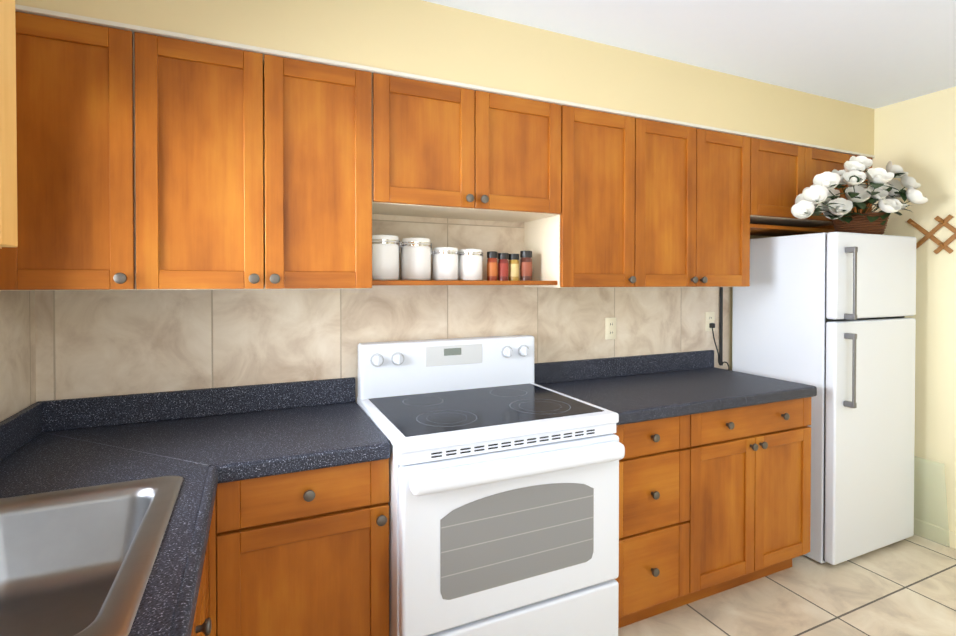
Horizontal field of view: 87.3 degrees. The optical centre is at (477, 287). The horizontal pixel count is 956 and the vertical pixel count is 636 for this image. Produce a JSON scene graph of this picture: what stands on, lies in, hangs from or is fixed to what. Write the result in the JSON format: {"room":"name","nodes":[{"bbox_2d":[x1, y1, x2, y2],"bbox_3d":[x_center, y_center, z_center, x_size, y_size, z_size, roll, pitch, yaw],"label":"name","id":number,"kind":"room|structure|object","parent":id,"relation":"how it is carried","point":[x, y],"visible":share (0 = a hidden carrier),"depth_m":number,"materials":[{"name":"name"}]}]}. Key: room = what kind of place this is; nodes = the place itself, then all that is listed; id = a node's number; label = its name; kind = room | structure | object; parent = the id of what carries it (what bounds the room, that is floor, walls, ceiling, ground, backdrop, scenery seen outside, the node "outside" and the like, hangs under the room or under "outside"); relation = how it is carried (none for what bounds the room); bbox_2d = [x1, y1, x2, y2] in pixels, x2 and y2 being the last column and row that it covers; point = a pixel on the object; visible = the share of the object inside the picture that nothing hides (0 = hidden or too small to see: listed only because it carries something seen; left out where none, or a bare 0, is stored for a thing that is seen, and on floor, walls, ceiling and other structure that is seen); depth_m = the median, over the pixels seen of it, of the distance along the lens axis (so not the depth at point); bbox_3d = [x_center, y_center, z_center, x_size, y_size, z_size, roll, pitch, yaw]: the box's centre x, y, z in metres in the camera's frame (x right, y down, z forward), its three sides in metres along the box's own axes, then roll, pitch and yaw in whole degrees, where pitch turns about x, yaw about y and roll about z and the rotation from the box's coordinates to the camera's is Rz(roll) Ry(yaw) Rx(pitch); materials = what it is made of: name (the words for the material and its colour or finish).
{"room":"kitchen","nodes":[
{"label":"kitchen","id":0,"kind":"room"},
{"bbox_2d":[0,291,35,421],"bbox_3d":[-0.468,0.196,-0.686,0.106,2.450,5.100,0,1,-24],"label":"wall","id":1,"kind":"structure","parent":0,"point":[17,358],"depth_m":1.53,"materials":[{"name":"beige tile"}]},
{"bbox_2d":[0,0,17,248],"bbox_3d":[-0.678,-0.403,0.303,0.323,0.695,0.888,0,1,-24],"label":"upper cabinet","id":2,"kind":"object","parent":1,"relation":"attached to","point":[8,187],"visible":1,"depth_m":0.75,"materials":[{"name":"brown wood"}]},
{"bbox_2d":[35,214,774,635],"bbox_3d":[0.363,0.161,2.533,4.260,2.450,0.106,0,1,-24],"label":"wall","id":3,"kind":"structure","parent":0,"point":[103,342],"depth_m":2.04,"materials":[{"name":"beige tile"}]},
{"bbox_2d":[0,11,136,290],"bbox_3d":[-1.236,-0.378,1.557,0.332,0.770,0.352,0,1,-24],"label":"upper cabinet","id":4,"kind":"object","parent":3,"relation":"attached to","point":[75,129],"visible":0.94,"depth_m":1.44,"materials":[{"name":"brown wood"}]},
{"bbox_2d":[134,32,371,289],"bbox_3d":[-0.759,-0.381,1.771,0.710,0.770,0.352,0,1,-24],"label":"upper cabinet","id":5,"kind":"object","parent":3,"relation":"attached to","point":[253,170],"visible":1,"depth_m":1.62,"materials":[{"name":"brown wood"}]},
{"bbox_2d":[372,73,560,284],"bbox_3d":[-0.070,-0.390,2.080,0.795,0.758,0.352,0,1,-24],"label":"upper cabinet","id":6,"kind":"object","parent":3,"relation":"attached to","point":[443,151],"visible":1,"depth_m":1.93,"materials":[{"name":"brown wood"}]},
{"bbox_2d":[372,235,399,279],"bbox_3d":[-0.373,-0.117,1.984,0.128,0.178,0.122,0,1,-24],"label":"canister","id":7,"kind":"object","parent":6,"relation":"in","point":[385,256],"visible":0.81,"depth_m":1.93,"materials":[{"name":"white ceramic"}]},
{"bbox_2d":[400,237,431,280],"bbox_3d":[-0.252,-0.115,2.038,0.128,0.172,0.122,0,1,-24],"label":"canister","id":8,"kind":"object","parent":6,"relation":"in","point":[416,253],"visible":0.98,"depth_m":1.99,"materials":[{"name":"white ceramic"}]},
{"bbox_2d":[432,247,458,280],"bbox_3d":[-0.136,-0.099,2.091,0.116,0.138,0.110,0,1,-24],"label":"canister","id":9,"kind":"object","parent":6,"relation":"in","point":[445,263],"visible":0.96,"depth_m":2.04,"materials":[{"name":"white ceramic"}]},
{"bbox_2d":[458,249,482,280],"bbox_3d":[-0.033,-0.097,2.137,0.111,0.134,0.106,0,1,-24],"label":"canister","id":10,"kind":"object","parent":6,"relation":"in","point":[470,264],"visible":0.98,"depth_m":2.09,"materials":[{"name":"white ceramic"}]},
{"bbox_2d":[487,251,497,280],"bbox_3d":[0.062,-0.093,2.168,0.047,0.125,0.046,0,1,-24],"label":"spice jar","id":11,"kind":"object","parent":6,"relation":"in","point":[492,267],"visible":1,"depth_m":2.15,"materials":[{"name":"brown glass"}]},
{"bbox_2d":[498,253,508,280],"bbox_3d":[0.110,-0.091,2.190,0.047,0.120,0.046,0,1,-24],"label":"spice jar","id":12,"kind":"object","parent":6,"relation":"in","point":[503,258],"visible":1,"depth_m":2.17,"materials":[{"name":"red glass"}]},
{"bbox_2d":[509,254,518,280],"bbox_3d":[0.158,-0.090,2.212,0.047,0.118,0.046,0,1,-24],"label":"spice jar","id":13,"kind":"object","parent":6,"relation":"in","point":[513,267],"visible":1,"depth_m":2.19,"materials":[{"name":"yellow glass"}]},
{"bbox_2d":[520,251,531,280],"bbox_3d":[0.214,-0.097,2.231,0.054,0.132,0.053,0,1,-24],"label":"spice jar","id":14,"kind":"object","parent":6,"relation":"in","point":[525,266],"visible":1,"depth_m":2.21,"materials":[{"name":"brown"}]},
{"bbox_2d":[524,105,635,287],"bbox_3d":[0.473,-0.387,2.324,0.392,0.770,0.352,0,1,-24],"label":"upper cabinet","id":15,"kind":"object","parent":3,"relation":"attached to","point":[585,238],"visible":0.92,"depth_m":2.20,"materials":[{"name":"brown wood"}]},
{"bbox_2d":[605,317,615,339],"bbox_3d":[0.695,0.213,2.620,0.070,0.114,0.008,0,1,-24],"label":"electrical outlet","id":16,"kind":"object","parent":3,"relation":"attached to","point":[610,328],"visible":1,"depth_m":2.62,"materials":[{"name":"beige plastic"}]},
{"bbox_2d":[634,118,749,286],"bbox_3d":[0.998,-0.389,2.559,0.755,0.770,0.352,0,1,-24],"label":"upper cabinet","id":17,"kind":"object","parent":3,"relation":"attached to","point":[692,206],"visible":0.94,"depth_m":2.41,"materials":[{"name":"brown wood"}]},
{"bbox_2d":[705,312,714,331],"bbox_3d":[1.353,0.197,2.903,0.070,0.114,0.030,0,1,-24],"label":"electrical outlet","id":18,"kind":"object","parent":3,"relation":"attached to","point":[709,321],"visible":0.98,"depth_m":2.90,"materials":[{"name":"beige plastic"}]},
{"bbox_2d":[712,328,729,369],"bbox_3d":[1.421,0.556,2.922,0.142,0.653,0.038,0,1,-24],"label":"cord","id":19,"kind":"object","parent":18,"relation":"attached to","point":[718,352],"visible":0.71,"depth_m":2.90,"materials":[{"name":"black plastic"}]},
{"bbox_2d":[719,287,722,365],"bbox_3d":[1.427,0.227,2.943,0.017,0.460,0.018,0,1,-24],"label":"conduit","id":20,"kind":"object","parent":3,"relation":"attached to","point":[721,328],"visible":0.84,"depth_m":2.94,"materials":[{"name":"black"}]},
{"bbox_2d":[750,138,871,236],"bbox_3d":[1.825,-0.548,2.929,1.054,0.460,0.352,0,1,-24],"label":"upper cabinet","id":21,"kind":"object","parent":3,"relation":"attached to","point":[782,175],"visible":0.38,"depth_m":2.71,"materials":[{"name":"brown wood"}]},
{"bbox_2d":[15,0,874,157],"bbox_3d":[0.452,-0.917,2.323,4.060,0.290,0.342,0,1,-24],"label":"soffit","id":22,"kind":"structure","parent":0,"point":[422,40],"depth_m":1.96,"materials":[{"name":"beige paint"}]},
{"bbox_2d":[423,0,955,108],"bbox_3d":[1.406,-1.069,0.196,4.260,0.060,5.200,0,1,-24],"label":"ceiling","id":23,"kind":"structure","parent":0,"point":[873,54],"depth_m":2.11,"materials":[{"name":"white paint"}]},
{"bbox_2d":[618,534,955,635],"bbox_3d":[1.406,1.441,0.223,4.260,0.060,5.200,0,1,-24],"label":"floor","id":24,"kind":"structure","parent":0,"point":[905,587],"depth_m":2.21,"materials":[{"name":"tile"}]},
{"bbox_2d":[191,536,211,635],"bbox_3d":[-0.527,0.972,0.290,0.567,0.877,2.114,0,1,-24],"label":"base cabinet","id":25,"kind":"object","parent":24,"relation":"on","point":[202,623],"visible":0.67,"depth_m":1.21,"materials":[{"name":"brown wood"}]},
{"bbox_2d":[0,388,227,635],"bbox_3d":[-0.647,0.461,0.547,0.570,0.148,2.691,0,1,-24],"label":"countertop","id":26,"kind":"structure","parent":25,"relation":"on","point":[203,443],"depth_m":1.40,"materials":[{"name":"black stone"}]},
{"bbox_2d":[0,475,183,635],"bbox_3d":[-0.819,0.573,0.887,0.452,0.188,0.670,0,1,-24],"label":"sink","id":27,"kind":"object","parent":26,"relation":"in","point":[77,561],"visible":1,"depth_m":1.11,"materials":[{"name":"silver metal"}]},
{"bbox_2d":[209,458,388,635],"bbox_3d":[-0.612,0.957,1.709,0.497,0.877,0.602,0,1,-24],"label":"base cabinet","id":28,"kind":"object","parent":24,"relation":"on","point":[303,553],"visible":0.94,"depth_m":1.46,"materials":[{"name":"brown wood"}]},
{"bbox_2d":[212,377,390,481],"bbox_3d":[-0.598,0.449,1.703,0.467,0.148,0.621,0,1,-24],"label":"countertop","id":29,"kind":"structure","parent":28,"relation":"on","point":[287,427],"depth_m":1.69,"materials":[{"name":"black stone"}]},
{"bbox_2d":[357,335,624,635],"bbox_3d":[0.017,0.800,1.904,0.806,1.145,0.727,0,1,-24],"label":"range","id":30,"kind":"object","parent":24,"relation":"on","point":[503,503],"visible":1,"depth_m":1.65,"materials":[{"name":"white enameled metal"},{"name":"black glass"}]},
{"bbox_2d":[613,397,810,627],"bbox_3d":[0.922,0.949,2.398,1.238,0.877,0.602,0,1,-24],"label":"base cabinet","id":31,"kind":"object","parent":24,"relation":"on","point":[713,502],"visible":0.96,"depth_m":2.14,"materials":[{"name":"brown wood"}]},
{"bbox_2d":[534,350,816,424],"bbox_3d":[0.921,0.442,2.395,1.238,0.148,0.603,0,1,-24],"label":"countertop","id":32,"kind":"structure","parent":31,"relation":"on","point":[634,389],"depth_m":2.40,"materials":[{"name":"black stone"}]},
{"bbox_2d":[732,232,915,564],"bbox_3d":[1.945,0.553,2.815,0.705,1.660,0.625,0,1,-24],"label":"fridge","id":33,"kind":"object","parent":24,"relation":"on","point":[824,313],"visible":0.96,"depth_m":2.56,"materials":[{"name":"white metal"}]},
{"bbox_2d":[791,156,927,234],"bbox_3d":[1.944,-0.486,2.608,0.925,0.420,0.367,0,1,-24],"label":"flower basket","id":34,"kind":"object","parent":33,"relation":"on","point":[820,195],"visible":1,"depth_m":2.57,"materials":[{"name":"wicker"}]},
{"bbox_2d":[914,456,948,546],"bbox_3d":[2.421,1.155,2.792,0.070,0.456,0.300,0,1,-24],"label":"glass pane","id":35,"kind":"object","parent":24,"relation":"on","point":[924,495],"visible":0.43,"depth_m":2.71,"materials":[{"name":"green"}]},
{"bbox_2d":[872,86,955,532],"bbox_3d":[3.324,0.177,1.016,0.100,2.450,5.100,0,1,-24],"label":"wall","id":36,"kind":"structure","parent":0,"point":[915,138],"depth_m":2.75,"materials":[{"name":"beige paint"}]},
{"bbox_2d":[907,214,955,253],"bbox_3d":[2.604,-0.282,2.398,0.067,0.209,0.959,0,1,-24],"label":"peg rack","id":37,"kind":"object","parent":36,"relation":"attached to","point":[934,230],"visible":0.77,"depth_m":2.71,"materials":[{"name":"brown wood"}]},
{"bbox_2d":[914,518,955,548],"bbox_3d":[3.253,1.360,1.050,0.012,0.085,4.998,0,1,-24],"label":"baseboard","id":38,"kind":"structure","parent":36,"relation":"attached to","point":[951,538],"depth_m":2.73,"materials":[{"name":"beige paint"}]}
]}

